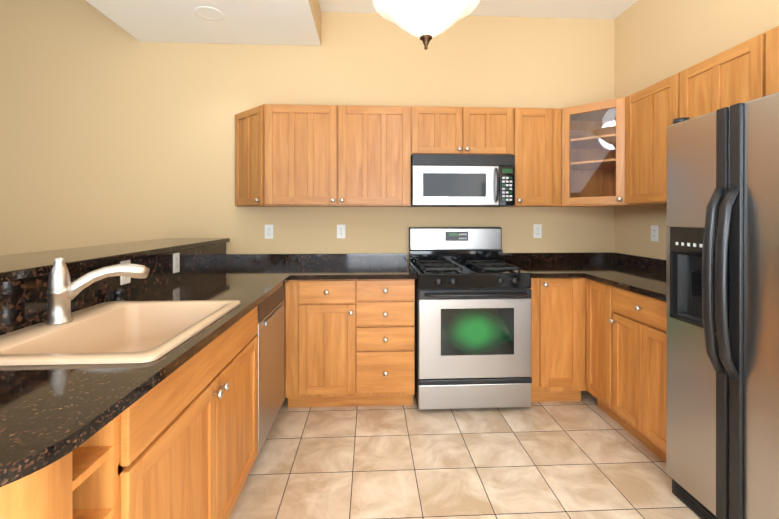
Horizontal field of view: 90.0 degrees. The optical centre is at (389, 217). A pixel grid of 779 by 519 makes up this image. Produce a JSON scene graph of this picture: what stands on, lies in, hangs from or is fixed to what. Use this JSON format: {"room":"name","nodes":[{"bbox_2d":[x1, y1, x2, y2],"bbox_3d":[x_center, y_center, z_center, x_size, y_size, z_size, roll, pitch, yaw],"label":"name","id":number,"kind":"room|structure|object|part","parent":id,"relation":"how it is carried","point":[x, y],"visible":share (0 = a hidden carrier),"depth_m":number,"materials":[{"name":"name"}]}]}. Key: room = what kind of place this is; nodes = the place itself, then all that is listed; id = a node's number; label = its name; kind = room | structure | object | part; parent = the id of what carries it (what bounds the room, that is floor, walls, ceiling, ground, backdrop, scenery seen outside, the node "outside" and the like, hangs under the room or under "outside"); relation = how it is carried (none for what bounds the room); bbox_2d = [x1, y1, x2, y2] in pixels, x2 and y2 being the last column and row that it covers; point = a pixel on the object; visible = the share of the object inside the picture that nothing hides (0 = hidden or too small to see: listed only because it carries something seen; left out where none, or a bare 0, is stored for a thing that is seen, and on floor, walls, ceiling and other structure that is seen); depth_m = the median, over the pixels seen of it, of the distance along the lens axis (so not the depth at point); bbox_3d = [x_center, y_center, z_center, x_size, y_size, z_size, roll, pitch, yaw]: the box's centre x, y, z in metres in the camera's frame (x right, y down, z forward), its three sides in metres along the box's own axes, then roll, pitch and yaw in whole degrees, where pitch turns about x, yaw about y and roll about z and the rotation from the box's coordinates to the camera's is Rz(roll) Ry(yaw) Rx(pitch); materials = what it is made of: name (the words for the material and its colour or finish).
{"room":"kitchen","nodes":[
{"label":"kitchen","id":0,"kind":"room"},
{"bbox_2d":[86,0,320,45],"bbox_3d":[-1.126,-1.528,0.238,1.430,0.276,5.799,0,0,-3],"label":"ceiling","id":1,"kind":"structure","parent":0,"point":[279,22],"depth_m":2.77,"materials":[{"name":"white paint"}]},
{"bbox_2d":[194,6,224,20],"bbox_3d":[-1.231,-1.391,2.667,0.192,0.004,0.192,0,0,-3],"label":"recessed light","id":2,"kind":"object","parent":1,"relation":"in","point":[208,13],"visible":1,"depth_m":2.66,"materials":[{"name":"white plastic"}]},
{"bbox_2d":[0,0,613,298],"bbox_3d":[-2.042,-0.511,3.173,8.290,3.600,0.150,0,0,-3],"label":"wall","id":3,"kind":"structure","parent":0,"point":[111,132],"depth_m":3.13,"materials":[{"name":"brown paint"}]},
{"bbox_2d":[235,109,250,206],"bbox_3d":[-1.043,-0.455,2.984,0.371,0.742,0.323,0,0,-3],"label":"upper cabinet","id":4,"kind":"object","parent":3,"relation":"attached to","point":[243,119],"depth_m":3.03,"materials":[{"name":"brown wood"}]},
{"bbox_2d":[265,225,272,238],"bbox_3d":[-0.974,0.117,3.148,0.070,0.115,0.007,0,0,-3],"label":"electrical outlet","id":5,"kind":"object","parent":3,"relation":"attached to","point":[268,231],"visible":1,"depth_m":3.15,"materials":[{"name":"white plastic"}]},
{"bbox_2d":[251,104,414,206],"bbox_3d":[-0.414,-0.455,3.014,1.132,0.742,0.321,0,0,-3],"label":"upper cabinet","id":6,"kind":"object","parent":3,"relation":"attached to","point":[321,156],"depth_m":2.86,"materials":[{"name":"brown wood"}]},
{"bbox_2d":[337,224,344,238],"bbox_3d":[-0.394,0.117,3.176,0.070,0.115,0.007,0,0,-3],"label":"electrical outlet","id":7,"kind":"object","parent":3,"relation":"attached to","point":[340,231],"visible":1,"depth_m":3.17,"materials":[{"name":"white plastic"}]},
{"bbox_2d":[415,106,514,154],"bbox_3d":[0.539,-0.646,3.061,0.774,0.360,0.321,0,0,-3],"label":"upper cabinet","id":8,"kind":"object","parent":3,"relation":"attached to","point":[438,130],"depth_m":2.90,"materials":[{"name":"brown wood"}]},
{"bbox_2d":[409,154,514,206],"bbox_3d":[0.542,-0.273,3.013,0.762,0.380,0.417,0,0,-3],"label":"microwave","id":9,"kind":"object","parent":8,"relation":"attached to","point":[452,180],"visible":1,"depth_m":2.86,"materials":[{"name":"grey metal"}]},
{"bbox_2d":[508,108,560,206],"bbox_3d":[1.113,-0.455,3.089,0.372,0.742,0.321,0,0,-3],"label":"upper cabinet","id":10,"kind":"object","parent":3,"relation":"attached to","point":[537,130],"depth_m":2.93,"materials":[{"name":"brown wood"}]},
{"bbox_2d":[533,224,541,237],"bbox_3d":[1.239,0.117,3.257,0.070,0.115,0.007,0,0,-3],"label":"electrical outlet","id":11,"kind":"object","parent":3,"relation":"attached to","point":[537,230],"visible":1,"depth_m":3.25,"materials":[{"name":"white plastic"}]},
{"bbox_2d":[555,97,657,206],"bbox_3d":[1.608,-0.455,2.963,0.615,0.742,0.627,0,0,-3],"label":"upper cabinet","id":12,"kind":"object","parent":3,"relation":"attached to","point":[592,154],"visible":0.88,"depth_m":2.92,"materials":[{"name":"brown wood"}]},
{"bbox_2d":[228,391,699,518],"bbox_3d":[-1.862,1.343,-0.470,8.290,0.100,7.450,0,0,-3],"label":"floor","id":13,"kind":"structure","parent":0,"point":[586,457],"depth_m":2.01,"materials":[{"name":"tile"}]},
{"bbox_2d":[0,389,151,518],"bbox_3d":[-0.886,0.850,0.743,0.600,0.884,0.363,0,0,-3],"label":"base cabinet","id":14,"kind":"object","parent":13,"relation":"on","point":[109,475],"depth_m":0.86,"materials":[{"name":"brown wood"}]},
{"bbox_2d":[152,306,257,518],"bbox_3d":[-0.917,0.850,1.370,0.600,0.884,1.046,0,0,-3],"label":"base cabinet","id":15,"kind":"object","parent":13,"relation":"on","point":[180,442],"depth_m":1.33,"materials":[{"name":"brown wood"}]},
{"bbox_2d":[0,243,307,486],"bbox_3d":[-0.923,0.304,1.822,0.660,0.205,2.658,0,0,-3],"label":"countertop","id":16,"kind":"structure","parent":15,"relation":"on","point":[50,414],"depth_m":1.03,"materials":[{"name":"black stone"}]},
{"bbox_2d":[45,257,149,324],"bbox_3d":[-1.050,0.251,1.418,0.305,0.225,0.074,0,0,-38],"label":"faucet","id":17,"kind":"object","parent":16,"relation":"on","point":[63,291],"visible":1,"depth_m":1.34,"materials":[{"name":"silver metal"}]},
{"bbox_2d":[113,289,124,300],"bbox_3d":[-1.200,0.348,1.724,0.048,0.057,0.048,0,0,-3],"label":"air gap","id":18,"kind":"object","parent":16,"relation":"on","point":[118,294],"visible":0.85,"depth_m":1.71,"materials":[{"name":"black metal"}]},
{"bbox_2d":[0,300,239,365],"bbox_3d":[-0.920,0.467,1.348,0.580,0.205,0.710,0,0,-3],"label":"sink","id":19,"kind":"object","parent":16,"relation":"in","point":[115,332],"visible":0.38,"depth_m":1.43,"materials":[{"name":"beige ceramic"}]},
{"bbox_2d":[255,284,284,453],"bbox_3d":[-0.942,0.851,2.202,0.592,0.878,0.582,0,0,-3],"label":"dishwasher","id":20,"kind":"object","parent":13,"relation":"on","point":[270,334],"visible":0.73,"depth_m":2.15,"materials":[{"name":"grey metal"}]},
{"bbox_2d":[285,279,356,407],"bbox_3d":[-0.469,0.848,2.867,0.462,0.884,0.618,0,0,-3],"label":"base cabinet","id":21,"kind":"object","parent":13,"relation":"on","point":[349,342],"depth_m":2.57,"materials":[{"name":"brown wood"}]},
{"bbox_2d":[357,279,414,405],"bbox_3d":[-0.069,0.848,2.886,0.447,0.884,0.618,0,0,-3],"label":"base cabinet","id":22,"kind":"object","parent":13,"relation":"on","point":[385,307],"depth_m":2.58,"materials":[{"name":"brown wood"}]},
{"bbox_2d":[296,253,416,279],"bbox_3d":[-0.239,0.351,2.847,0.807,0.108,0.678,0,0,-3],"label":"countertop","id":23,"kind":"structure","parent":22,"relation":"on","point":[355,265],"depth_m":2.96,"materials":[{"name":"black stone"}]},
{"bbox_2d":[409,227,531,409],"bbox_3d":[0.552,0.686,2.850,0.756,1.207,0.695,0,0,-3],"label":"range","id":24,"kind":"object","parent":13,"relation":"on","point":[473,293],"visible":0.98,"depth_m":2.57,"materials":[{"name":"grey metal"}]},
{"bbox_2d":[530,278,586,401],"bbox_3d":[1.134,0.848,2.946,0.403,0.884,0.618,0,0,-3],"label":"base cabinet","id":25,"kind":"object","parent":13,"relation":"on","point":[558,305],"depth_m":2.65,"materials":[{"name":"brown wood"}]},
{"bbox_2d":[503,253,579,277],"bbox_3d":[1.106,0.351,2.929,0.339,0.108,0.648,0,0,-3],"label":"countertop","id":26,"kind":"structure","parent":25,"relation":"on","point":[540,265],"depth_m":3.09,"materials":[{"name":"black stone"}]},
{"bbox_2d":[586,279,665,461],"bbox_3d":[1.619,0.848,2.569,0.632,0.883,1.418,0,0,-3],"label":"base cabinet","id":27,"kind":"object","parent":13,"relation":"on","point":[626,358],"visible":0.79,"depth_m":2.22,"materials":[{"name":"brown wood"}]},
{"bbox_2d":[552,252,665,300],"bbox_3d":[1.614,0.351,2.568,0.642,0.108,1.418,0,0,-3],"label":"countertop","id":28,"kind":"structure","parent":27,"relation":"on","point":[638,274],"depth_m":2.69,"materials":[{"name":"black stone"}]},
{"bbox_2d":[666,92,778,518],"bbox_3d":[1.604,0.421,1.387,0.744,1.740,0.910,0,0,-3],"label":"fridge","id":29,"kind":"object","parent":13,"relation":"on","point":[722,344],"visible":1,"depth_m":1.50,"materials":[{"name":"grey metal"}]},
{"bbox_2d":[319,0,637,18],"bbox_3d":[0.239,-1.716,-0.445,4.090,0.100,7.300,0,0,-3],"label":"ceiling","id":30,"kind":"structure","parent":0,"point":[596,9],"depth_m":3.12,"materials":[{"name":"white paint"}]},
{"bbox_2d":[373,0,479,49],"bbox_3d":[0.159,-1.199,1.691,0.464,0.939,0.464,0,0,-3],"label":"ceiling light","id":31,"kind":"object","parent":30,"relation":"hanging from","point":[419,18],"depth_m":1.63,"materials":[{"name":"white glass"}]},
{"bbox_3d":[0.159,-1.199,1.691,0.140,0.939,0.140,0,0,-3],"label":"pendant ceiling light","id":32,"kind":"part","parent":31,"relation":"part of","materials":[{"name":"brown metal"}]},
{"bbox_2d":[614,0,778,259],"bbox_3d":[2.182,-0.237,-0.347,0.200,3.060,7.300,0,0,-3],"label":"wall","id":33,"kind":"structure","parent":0,"point":[655,41],"depth_m":2.75,"materials":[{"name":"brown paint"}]},
{"bbox_2d":[625,74,676,204],"bbox_3d":[1.779,-0.454,2.441,0.321,0.742,0.468,0,0,-3],"label":"upper cabinet","id":34,"kind":"object","parent":33,"relation":"attached to","point":[649,111],"depth_m":2.43,"materials":[{"name":"brown wood"}]},
{"bbox_2d":[651,225,657,241],"bbox_3d":[1.921,0.117,2.823,0.007,0.115,0.070,0,0,-3],"label":"electrical outlet","id":35,"kind":"object","parent":33,"relation":"attached to","point":[654,232],"visible":1,"depth_m":2.82,"materials":[{"name":"white plastic"}]},
{"bbox_2d":[677,42,744,118],"bbox_3d":[1.804,-0.640,1.936,0.321,0.370,0.541,0,0,-3],"label":"upper cabinet","id":36,"kind":"object","parent":33,"relation":"attached to","point":[717,82],"depth_m":1.98,"materials":[{"name":"brown wood"}]},
{"bbox_2d":[741,26,778,102],"bbox_3d":[1.826,-0.639,1.494,0.321,0.370,0.603,0,0,-3],"label":"upper cabinet","id":37,"kind":"object","parent":33,"relation":"attached to","point":[746,71],"depth_m":1.73,"materials":[{"name":"brown wood"}]},
{"bbox_3d":[-1.326,0.746,1.793,0.144,1.089,2.678,0,0,-3],"label":"wall","id":38,"kind":"structure","parent":0,"visible":0},
{"bbox_2d":[0,238,229,282],"bbox_3d":[-1.467,0.185,1.765,0.500,0.032,2.718,0,0,-3],"label":"bar","id":39,"kind":"object","parent":38,"relation":"on","point":[13,267],"visible":1,"depth_m":1.76,"materials":[{"name":"black stone"}]},
{"bbox_2d":[120,260,130,284],"bbox_3d":[-1.238,0.256,1.827,0.007,0.115,0.070,0,0,-3],"label":"outlet","id":40,"kind":"object","parent":38,"relation":"attached to","point":[124,280],"visible":0.29,"depth_m":1.81,"materials":[{"name":"white plastic"}]},
{"bbox_2d":[173,253,179,272],"bbox_3d":[-1.261,0.270,2.307,0.007,0.115,0.070,0,0,-3],"label":"outlet","id":41,"kind":"object","parent":38,"relation":"attached to","point":[176,262],"visible":1,"depth_m":2.30,"materials":[{"name":"white plastic"}]}
]}

